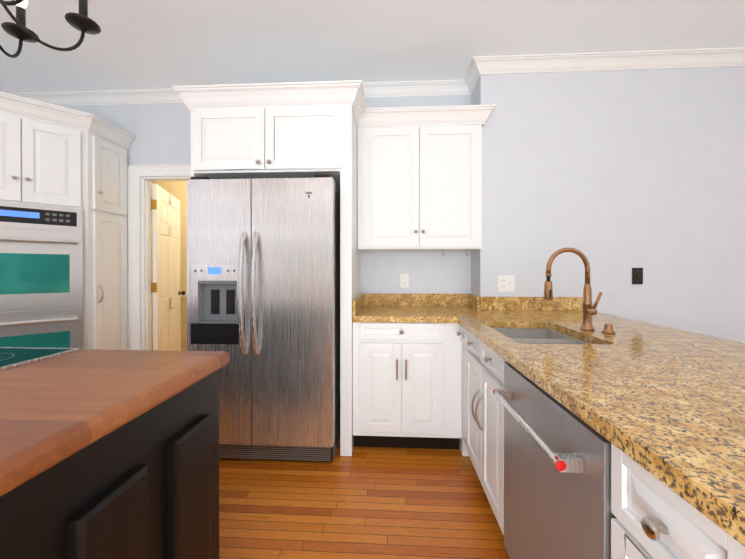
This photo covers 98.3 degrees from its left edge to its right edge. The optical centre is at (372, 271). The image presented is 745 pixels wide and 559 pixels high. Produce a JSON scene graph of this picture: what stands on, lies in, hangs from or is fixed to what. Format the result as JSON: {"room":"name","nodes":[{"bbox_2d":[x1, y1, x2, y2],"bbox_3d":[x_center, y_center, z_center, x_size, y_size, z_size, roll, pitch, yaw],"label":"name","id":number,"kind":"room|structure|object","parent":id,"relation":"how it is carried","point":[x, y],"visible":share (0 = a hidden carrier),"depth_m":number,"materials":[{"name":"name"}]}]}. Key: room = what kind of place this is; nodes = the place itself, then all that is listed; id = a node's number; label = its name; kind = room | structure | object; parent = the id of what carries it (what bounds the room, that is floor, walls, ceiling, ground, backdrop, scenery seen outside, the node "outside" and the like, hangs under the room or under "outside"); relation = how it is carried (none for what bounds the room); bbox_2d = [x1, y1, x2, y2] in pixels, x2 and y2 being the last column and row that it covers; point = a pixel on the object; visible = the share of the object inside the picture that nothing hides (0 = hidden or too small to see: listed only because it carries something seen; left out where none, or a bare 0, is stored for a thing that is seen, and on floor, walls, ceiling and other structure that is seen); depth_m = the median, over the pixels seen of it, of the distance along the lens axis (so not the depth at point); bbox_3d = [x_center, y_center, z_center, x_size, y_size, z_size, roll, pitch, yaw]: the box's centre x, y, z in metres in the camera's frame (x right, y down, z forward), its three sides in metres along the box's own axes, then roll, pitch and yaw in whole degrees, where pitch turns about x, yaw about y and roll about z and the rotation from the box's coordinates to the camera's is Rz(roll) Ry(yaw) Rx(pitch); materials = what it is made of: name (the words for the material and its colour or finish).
{"room":"kitchen","nodes":[
{"label":"kitchen","id":0,"kind":"room"},
{"bbox_2d":[151,181,186,350],"bbox_3d":[-1.995,-0.186,2.944,2.680,2.760,0.004,0,0,3],"label":"wall","id":1,"kind":"structure","parent":0,"point":[177,190],"depth_m":2.92,"materials":[{"name":"beige paint"}]},
{"bbox_2d":[65,95,470,293],"bbox_3d":[-1.208,-0.186,2.856,4.080,2.760,0.090,0,0,3],"label":"wall","id":2,"kind":"structure","parent":0,"point":[161,133],"depth_m":2.75,"materials":[{"name":"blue paint"}]},
{"bbox_2d":[127,164,190,349],"bbox_3d":[-1.618,0.128,2.865,1.066,2.133,0.119,0,0,3],"label":"door frame","id":3,"kind":"structure","parent":2,"relation":"attached to","point":[135,173],"depth_m":2.84,"materials":[{"name":"white wood"}]},
{"bbox_2d":[151,184,185,350],"bbox_3d":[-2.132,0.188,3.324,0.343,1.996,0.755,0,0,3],"label":"hall door","id":4,"kind":"structure","parent":2,"relation":"in","point":[165,284],"depth_m":3.22,"materials":[{"name":"beige wood"}]},
{"bbox_2d":[8,79,475,106],"bbox_3d":[-1.168,-1.523,2.747,3.990,0.085,0.110,0,0,3],"label":"crown molding","id":5,"kind":"structure","parent":2,"relation":"attached to","point":[464,86],"depth_m":2.78,"materials":[{"name":"white wood"}]},
{"bbox_2d":[400,274,408,287],"bbox_3d":[0.271,0.077,2.728,0.072,0.116,0.008,0,0,3],"label":"outlet","id":6,"kind":"object","parent":2,"relation":"attached to","point":[404,280],"visible":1,"depth_m":2.73,"materials":[{"name":"white plastic"}]},
{"bbox_2d":[357,104,495,255],"bbox_3d":[0.394,-0.659,2.522,1.002,1.071,0.397,0,0,3],"label":"upper cabinet","id":7,"kind":"object","parent":2,"relation":"attached to","point":[419,180],"visible":1,"depth_m":2.38,"materials":[{"name":"white wood"}]},
{"bbox_2d":[219,440,509,558],"bbox_3d":[0.089,1.236,0.215,7.550,0.060,8.300,0,0,3],"label":"floor","id":8,"kind":"structure","parent":0,"point":[384,503],"depth_m":1.63,"materials":[{"name":"brown wood"}]},
{"bbox_2d":[0,92,135,349],"bbox_3d":[-2.513,0.001,2.417,0.789,2.390,0.917,0,0,3],"label":"oven cabinet","id":9,"kind":"object","parent":8,"relation":"on","point":[63,233],"visible":0.85,"depth_m":2.36,"materials":[{"name":"white wood"}]},
{"bbox_2d":[0,370,218,558],"bbox_3d":[-1.255,0.769,-0.067,1.396,0.877,2.400,0,0,3],"label":"kitchen island","id":10,"kind":"object","parent":8,"relation":"on","point":[145,485],"visible":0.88,"depth_m":0.71,"materials":[{"name":"black wood"}]},
{"bbox_2d":[0,349,229,496],"bbox_3d":[-1.268,0.303,-0.068,1.430,0.051,2.460,0,0,3],"label":"island countertop","id":11,"kind":"structure","parent":10,"relation":"on","point":[55,410],"depth_m":0.72,"materials":[{"name":"brown wood"}]},
{"bbox_2d":[0,347,78,370],"bbox_3d":[-1.419,0.269,0.861,0.784,0.007,0.544,0,0,3],"label":"cooktop","id":12,"kind":"object","parent":11,"relation":"in","point":[10,357],"visible":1,"depth_m":1.03,"materials":[{"name":"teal glass"}]},
{"bbox_2d":[187,175,339,461],"bbox_3d":[-0.682,0.292,2.288,0.917,1.773,0.764,0,0,3],"label":"fridge","id":13,"kind":"object","parent":8,"relation":"on","point":[263,282],"visible":0.77,"depth_m":1.98,"materials":[{"name":"silver metal"}]},
{"bbox_2d":[172,80,365,455],"bbox_3d":[-0.656,0.001,2.408,1.225,2.390,0.742,0,0,3],"label":"cabinet","id":14,"kind":"object","parent":8,"relation":"on","point":[277,130],"visible":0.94,"depth_m":2.09,"materials":[{"name":"white wood"}]},
{"bbox_2d":[353,322,461,449],"bbox_3d":[0.240,0.762,2.396,0.712,0.868,0.680,0,0,3],"label":"base cabinet","id":15,"kind":"object","parent":8,"relation":"on","point":[407,385],"visible":0.98,"depth_m":2.09,"materials":[{"name":"white wood"}]},
{"bbox_2d":[352,293,455,322],"bbox_3d":[0.214,0.256,2.399,0.660,0.139,0.668,0,0,3],"label":"countertop","id":16,"kind":"structure","parent":15,"relation":"on","point":[367,307],"depth_m":2.44,"materials":[{"name":"brown stone"}]},
{"bbox_2d":[457,325,460,450],"bbox_3d":[0.869,0.763,1.972,0.622,0.870,0.150,0,0,3],"label":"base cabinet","id":17,"kind":"object","parent":8,"relation":"on","point":[458,333],"depth_m":2.06,"materials":[{"name":"white wood"}]},
{"bbox_2d":[461,326,506,534],"bbox_3d":[0.848,0.765,1.578,0.622,0.870,0.639,0,0,3],"label":"base cabinet","id":18,"kind":"object","parent":8,"relation":"on","point":[482,440],"depth_m":1.54,"materials":[{"name":"white wood"}]},
{"bbox_2d":[448,294,744,546],"bbox_3d":[0.980,0.363,0.678,1.024,0.338,4.026,0,0,3],"label":"countertop","id":19,"kind":"structure","parent":18,"relation":"on","point":[664,405],"depth_m":0.86,"materials":[{"name":"beige stone"}]},
{"bbox_2d":[544,247,601,330],"bbox_3d":[0.986,0.083,1.597,0.247,0.411,0.095,0,0,3],"label":"faucet","id":20,"kind":"object","parent":19,"relation":"on","point":[589,308],"visible":0.98,"depth_m":1.60,"materials":[{"name":"brown metal"}]},
{"bbox_2d":[602,324,614,333],"bbox_3d":[1.117,0.268,1.523,0.051,0.043,0.052,0,0,3],"label":"cap","id":21,"kind":"object","parent":19,"relation":"on","point":[608,328],"visible":1,"depth_m":1.51,"materials":[{"name":"beige metal"}]},
{"bbox_2d":[493,362,615,558],"bbox_3d":[0.771,0.772,0.961,0.666,0.862,0.598,0,0,3],"label":"dishwasher","id":22,"kind":"object","parent":8,"relation":"on","point":[557,479],"visible":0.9,"depth_m":0.89,"materials":[{"name":"silver metal"}]},
{"bbox_2d":[611,443,732,558],"bbox_3d":[0.792,0.771,0.517,0.622,0.868,0.278,0,0,3],"label":"base cabinet","id":23,"kind":"object","parent":8,"relation":"on","point":[655,518],"depth_m":0.55,"materials":[{"name":"white wood"}]},
{"bbox_2d":[733,538,744,558],"bbox_3d":[0.773,0.773,0.148,0.622,0.868,0.461,0,0,3],"label":"base cabinet","id":24,"kind":"object","parent":8,"relation":"on","point":[738,549],"depth_m":0.42,"materials":[{"name":"white wood"}]},
{"bbox_2d":[0,0,744,92],"bbox_3d":[0.089,-1.583,0.202,7.550,0.060,8.300,0,0,3],"label":"ceiling","id":25,"kind":"structure","parent":0,"point":[148,44],"depth_m":2.15,"materials":[{"name":"paint"}]},
{"bbox_2d":[0,0,100,57],"bbox_3d":[-1.103,-1.123,0.858,0.587,0.866,0.547,0,0,3],"label":"chandelier","id":26,"kind":"object","parent":25,"relation":"hanging from","point":[82,22],"visible":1,"depth_m":1.05,"materials":[{"name":"metal"}]},
{"bbox_2d":[471,66,744,342],"bbox_3d":[2.255,-0.184,2.532,2.870,2.760,0.370,0,0,3],"label":"wall","id":27,"kind":"structure","parent":0,"point":[614,177],"depth_m":2.37,"materials":[{"name":"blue paint"}]},
{"bbox_2d":[498,275,514,291],"bbox_3d":[1.001,0.088,2.404,0.122,0.122,0.017,0,0,3],"label":"outlet","id":28,"kind":"object","parent":27,"relation":"attached to","point":[506,283],"visible":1,"depth_m":2.41,"materials":[{"name":"white plastic"}]},
{"bbox_2d":[464,47,744,78],"bbox_3d":[2.203,-1.521,2.313,2.950,0.085,0.100,0,0,3],"label":"crown molding","id":29,"kind":"structure","parent":27,"relation":"attached to","point":[622,60],"depth_m":2.33,"materials":[{"name":"white wood"}]},
{"bbox_2d":[632,268,642,283],"bbox_3d":[1.942,0.032,2.354,0.075,0.122,0.017,0,0,3],"label":"light switch","id":30,"kind":"object","parent":27,"relation":"attached to","point":[637,275],"visible":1,"depth_m":2.36,"materials":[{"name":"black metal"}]}
]}

